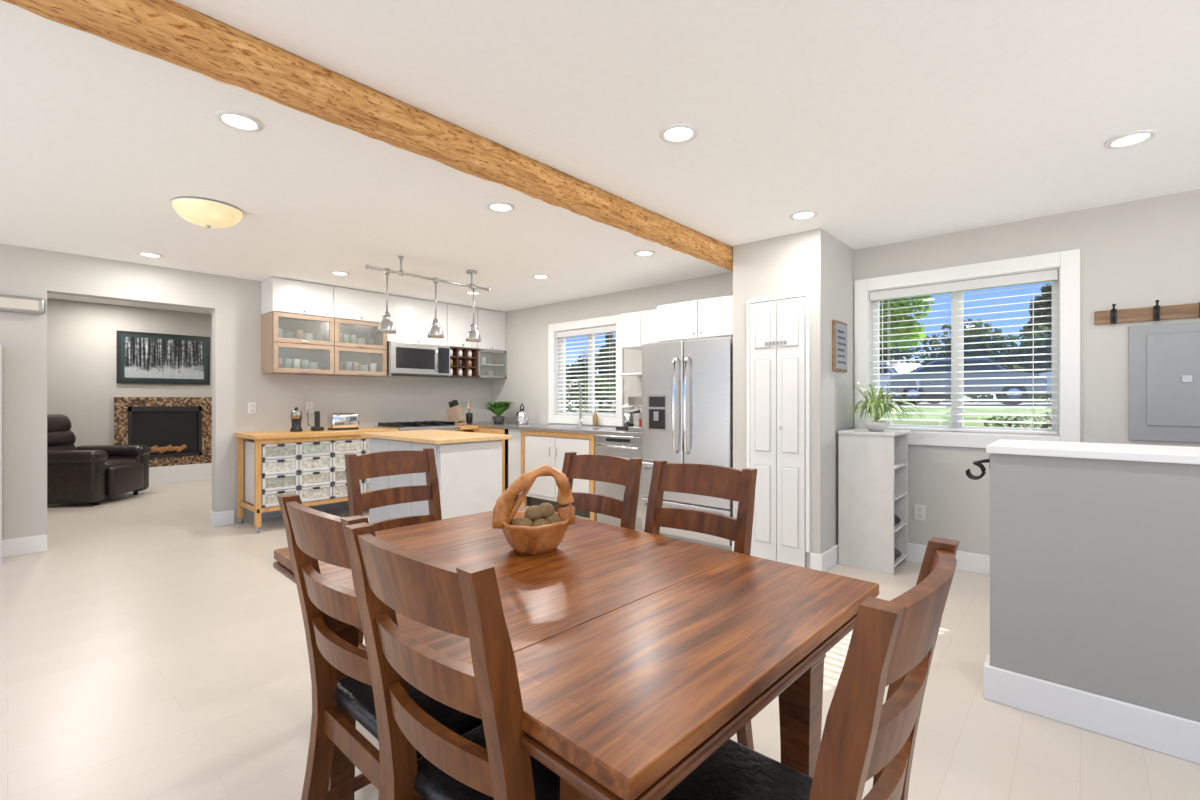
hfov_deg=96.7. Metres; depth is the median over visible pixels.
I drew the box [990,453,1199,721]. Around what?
wall
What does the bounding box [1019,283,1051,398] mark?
conifer tree
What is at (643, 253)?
recessed light
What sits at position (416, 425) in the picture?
gas range
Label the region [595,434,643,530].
dishwasher
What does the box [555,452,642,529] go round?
dining chair
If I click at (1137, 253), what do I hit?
wall
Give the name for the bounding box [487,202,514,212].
recessed light
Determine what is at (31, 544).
baseboard
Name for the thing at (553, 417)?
window
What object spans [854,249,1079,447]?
window
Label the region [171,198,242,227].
ceiling light
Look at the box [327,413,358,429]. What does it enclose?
toaster
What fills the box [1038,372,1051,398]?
parked car
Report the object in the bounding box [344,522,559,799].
dining chair
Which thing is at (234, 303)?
wall
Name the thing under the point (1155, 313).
coat rack
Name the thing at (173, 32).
ceiling beam
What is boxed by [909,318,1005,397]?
deciduous tree
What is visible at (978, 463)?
hook
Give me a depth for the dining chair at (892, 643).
0.66 m
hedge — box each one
[566,365,1049,401]
[566,373,615,412]
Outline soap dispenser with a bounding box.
[593,408,597,426]
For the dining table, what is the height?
0.750 m
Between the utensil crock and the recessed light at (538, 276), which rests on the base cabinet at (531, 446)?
the utensil crock
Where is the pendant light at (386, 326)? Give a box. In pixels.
[365,256,489,341]
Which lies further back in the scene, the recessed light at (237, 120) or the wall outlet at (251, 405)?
the wall outlet at (251, 405)
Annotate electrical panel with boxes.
[1128,322,1199,442]
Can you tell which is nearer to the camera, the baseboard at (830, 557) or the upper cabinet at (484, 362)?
the baseboard at (830, 557)
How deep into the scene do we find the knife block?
6.58 m
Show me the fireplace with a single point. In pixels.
(177, 430)
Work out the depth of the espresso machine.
5.15 m
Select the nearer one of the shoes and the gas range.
the shoes
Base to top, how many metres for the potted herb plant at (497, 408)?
0.282 m
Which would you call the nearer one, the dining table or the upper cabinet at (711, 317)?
the dining table
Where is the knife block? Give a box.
[446,400,466,425]
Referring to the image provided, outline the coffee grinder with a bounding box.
[290,407,302,431]
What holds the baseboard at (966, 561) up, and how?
attached to the wall at (1137, 253)
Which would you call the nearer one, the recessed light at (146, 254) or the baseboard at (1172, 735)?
the baseboard at (1172, 735)
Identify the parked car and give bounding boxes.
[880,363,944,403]
[887,358,1046,404]
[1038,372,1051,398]
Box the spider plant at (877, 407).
[844,383,927,430]
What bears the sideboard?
on the floor
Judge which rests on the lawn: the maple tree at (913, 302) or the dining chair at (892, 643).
the maple tree at (913, 302)
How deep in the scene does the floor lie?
2.25 m
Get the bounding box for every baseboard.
[2,534,46,557]
[210,510,215,526]
[216,510,233,526]
[810,553,822,570]
[822,544,837,571]
[908,543,989,575]
[984,664,1199,763]
[985,654,989,664]
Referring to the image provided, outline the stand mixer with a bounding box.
[616,404,635,429]
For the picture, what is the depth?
7.62 m
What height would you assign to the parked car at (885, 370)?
1.530 m
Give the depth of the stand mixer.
5.41 m
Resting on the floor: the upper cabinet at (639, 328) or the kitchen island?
the kitchen island
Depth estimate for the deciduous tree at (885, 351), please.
28.55 m
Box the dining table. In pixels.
[273,505,878,799]
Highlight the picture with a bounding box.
[116,330,209,384]
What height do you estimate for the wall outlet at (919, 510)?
0.114 m
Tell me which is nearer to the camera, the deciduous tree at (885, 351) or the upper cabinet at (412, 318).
the upper cabinet at (412, 318)
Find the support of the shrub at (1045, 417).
on the lawn
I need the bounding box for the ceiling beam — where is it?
[2,0,732,270]
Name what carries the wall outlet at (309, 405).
attached to the wall at (234, 303)
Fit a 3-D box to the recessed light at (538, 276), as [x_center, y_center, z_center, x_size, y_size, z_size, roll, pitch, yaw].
[-0.566,-1.185,5.125,0.170,0.010,0.170,0,0,42]
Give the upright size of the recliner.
1.026 m
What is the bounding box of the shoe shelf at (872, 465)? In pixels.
[838,429,909,574]
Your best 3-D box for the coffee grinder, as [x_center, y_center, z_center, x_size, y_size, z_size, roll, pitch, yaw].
[-3.034,0.193,5.329,0.110,0.243,0.110,0,0,42]
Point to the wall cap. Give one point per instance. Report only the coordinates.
(1105, 451)
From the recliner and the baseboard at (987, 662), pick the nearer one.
the baseboard at (987, 662)
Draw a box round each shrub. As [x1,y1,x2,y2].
[983,413,1039,427]
[1036,411,1051,427]
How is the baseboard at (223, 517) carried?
attached to the wall at (234, 303)
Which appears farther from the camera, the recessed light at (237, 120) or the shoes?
the shoes
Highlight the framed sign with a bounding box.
[832,320,846,371]
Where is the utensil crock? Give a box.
[466,402,472,422]
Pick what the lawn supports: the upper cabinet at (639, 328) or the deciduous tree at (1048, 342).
the deciduous tree at (1048, 342)
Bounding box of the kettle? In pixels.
[515,403,528,423]
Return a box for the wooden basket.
[492,465,574,555]
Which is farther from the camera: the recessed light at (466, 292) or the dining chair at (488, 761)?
the recessed light at (466, 292)
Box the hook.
[965,456,989,479]
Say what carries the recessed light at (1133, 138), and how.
in the ceiling at (890, 121)
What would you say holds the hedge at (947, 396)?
on the lawn
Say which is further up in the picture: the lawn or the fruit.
the lawn
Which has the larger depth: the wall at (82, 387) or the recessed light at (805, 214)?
the wall at (82, 387)
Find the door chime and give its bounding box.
[0,294,45,314]
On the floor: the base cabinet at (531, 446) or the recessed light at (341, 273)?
the base cabinet at (531, 446)
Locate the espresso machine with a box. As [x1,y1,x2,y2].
[628,396,641,430]
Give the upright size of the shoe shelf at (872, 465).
0.975 m
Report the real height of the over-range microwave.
0.385 m
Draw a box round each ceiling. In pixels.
[0,0,1199,311]
[47,293,211,313]
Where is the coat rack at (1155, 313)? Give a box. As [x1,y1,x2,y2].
[1094,300,1199,324]
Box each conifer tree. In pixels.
[595,332,615,397]
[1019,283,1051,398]
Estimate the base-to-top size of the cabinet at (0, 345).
1.600 m
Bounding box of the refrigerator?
[642,336,732,550]
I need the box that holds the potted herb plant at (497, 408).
[480,401,518,423]
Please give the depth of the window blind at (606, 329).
6.24 m
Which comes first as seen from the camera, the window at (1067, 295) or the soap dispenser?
the window at (1067, 295)
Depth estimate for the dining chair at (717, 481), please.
1.87 m
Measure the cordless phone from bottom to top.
0.200 m
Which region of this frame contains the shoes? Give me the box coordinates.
[894,514,901,560]
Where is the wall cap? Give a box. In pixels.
[986,439,1199,464]
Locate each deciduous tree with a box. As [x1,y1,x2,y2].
[566,353,601,390]
[596,346,615,390]
[880,318,917,362]
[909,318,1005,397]
[983,325,1051,398]
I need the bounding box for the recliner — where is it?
[47,414,150,504]
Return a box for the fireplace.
[114,397,211,484]
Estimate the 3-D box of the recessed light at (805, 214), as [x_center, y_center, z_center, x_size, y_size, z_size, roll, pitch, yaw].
[1.308,-1.185,3.425,0.170,0.010,0.170,0,0,42]
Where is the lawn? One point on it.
(924, 403)
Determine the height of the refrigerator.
1.700 m
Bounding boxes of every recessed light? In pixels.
[137,252,163,257]
[215,110,262,131]
[330,271,349,275]
[465,291,480,294]
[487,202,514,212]
[532,274,549,278]
[634,250,654,256]
[659,123,697,143]
[790,210,817,219]
[1105,129,1156,148]
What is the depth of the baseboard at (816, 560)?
3.69 m
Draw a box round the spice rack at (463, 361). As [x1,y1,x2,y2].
[449,347,476,377]
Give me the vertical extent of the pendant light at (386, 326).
0.644 m
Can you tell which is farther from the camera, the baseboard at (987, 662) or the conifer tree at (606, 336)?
the conifer tree at (606, 336)
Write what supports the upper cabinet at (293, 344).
attached to the wall at (234, 303)
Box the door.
[747,292,809,567]
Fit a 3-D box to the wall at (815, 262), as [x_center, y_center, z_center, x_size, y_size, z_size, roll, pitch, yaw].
[1.524,0.005,4.185,0.665,2.389,0.739,0,0,42]
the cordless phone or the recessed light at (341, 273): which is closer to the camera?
the recessed light at (341, 273)
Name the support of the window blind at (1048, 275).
attached to the window at (1067, 295)
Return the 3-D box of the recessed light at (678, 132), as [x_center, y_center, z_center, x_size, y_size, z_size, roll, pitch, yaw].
[0.350,-1.185,2.376,0.170,0.010,0.170,0,0,42]
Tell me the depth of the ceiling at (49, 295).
7.18 m
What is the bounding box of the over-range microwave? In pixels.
[383,341,449,378]
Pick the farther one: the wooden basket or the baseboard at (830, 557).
the baseboard at (830, 557)
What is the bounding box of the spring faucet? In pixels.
[568,380,582,425]
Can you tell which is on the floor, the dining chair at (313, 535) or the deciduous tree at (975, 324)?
the dining chair at (313, 535)
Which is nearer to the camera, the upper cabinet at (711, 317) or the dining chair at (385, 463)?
the dining chair at (385, 463)
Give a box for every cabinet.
[0,345,1,565]
[261,277,505,350]
[261,311,386,376]
[465,422,641,520]
[472,349,506,378]
[615,309,657,376]
[657,295,732,341]
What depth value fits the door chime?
4.10 m
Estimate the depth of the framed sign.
3.91 m
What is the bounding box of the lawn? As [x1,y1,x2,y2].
[567,401,1051,428]
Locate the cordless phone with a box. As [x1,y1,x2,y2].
[307,411,323,430]
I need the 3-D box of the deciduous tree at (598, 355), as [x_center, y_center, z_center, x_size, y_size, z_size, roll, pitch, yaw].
[-1.914,-1.925,45.730,4.423,4.450,3.158,0,0,42]
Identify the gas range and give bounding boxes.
[374,421,459,430]
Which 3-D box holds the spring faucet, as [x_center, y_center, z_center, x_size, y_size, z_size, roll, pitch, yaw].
[-0.267,0.033,6.068,0.087,0.530,0.222,0,0,42]
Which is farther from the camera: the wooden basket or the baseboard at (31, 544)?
the baseboard at (31, 544)
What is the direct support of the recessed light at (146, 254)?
in the ceiling at (890, 121)
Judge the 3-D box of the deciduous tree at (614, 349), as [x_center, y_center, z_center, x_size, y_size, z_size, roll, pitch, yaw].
[1.930,-2.092,42.701,3.454,4.784,4.516,0,0,-37]
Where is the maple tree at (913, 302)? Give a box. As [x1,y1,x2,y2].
[880,295,934,350]
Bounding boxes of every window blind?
[556,325,615,415]
[870,269,1057,434]
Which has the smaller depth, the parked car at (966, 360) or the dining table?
the dining table
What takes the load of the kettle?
on the base cabinet at (531, 446)
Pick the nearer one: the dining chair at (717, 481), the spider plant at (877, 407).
the dining chair at (717, 481)
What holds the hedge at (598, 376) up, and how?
on the lawn
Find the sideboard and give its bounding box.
[234,427,398,532]
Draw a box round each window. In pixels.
[548,315,622,425]
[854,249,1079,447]
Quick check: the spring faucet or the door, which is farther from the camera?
the spring faucet
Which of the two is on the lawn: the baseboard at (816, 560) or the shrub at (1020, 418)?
the shrub at (1020, 418)
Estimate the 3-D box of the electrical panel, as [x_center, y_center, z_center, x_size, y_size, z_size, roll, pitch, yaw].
[3.310,-0.100,3.052,0.405,0.680,0.033,0,0,42]
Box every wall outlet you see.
[248,402,255,413]
[306,402,312,412]
[914,504,924,520]
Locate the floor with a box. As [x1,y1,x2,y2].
[0,480,1199,799]
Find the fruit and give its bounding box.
[510,503,561,526]
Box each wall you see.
[0,243,490,539]
[47,298,211,446]
[491,189,1199,555]
[733,228,853,567]
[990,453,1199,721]
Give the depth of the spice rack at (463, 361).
6.75 m
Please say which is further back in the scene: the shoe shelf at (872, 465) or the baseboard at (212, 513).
the baseboard at (212, 513)
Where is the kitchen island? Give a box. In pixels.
[361,430,511,523]
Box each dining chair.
[277,494,482,799]
[344,448,441,650]
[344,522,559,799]
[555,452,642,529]
[644,460,756,749]
[661,537,959,799]
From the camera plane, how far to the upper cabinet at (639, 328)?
5.23 m

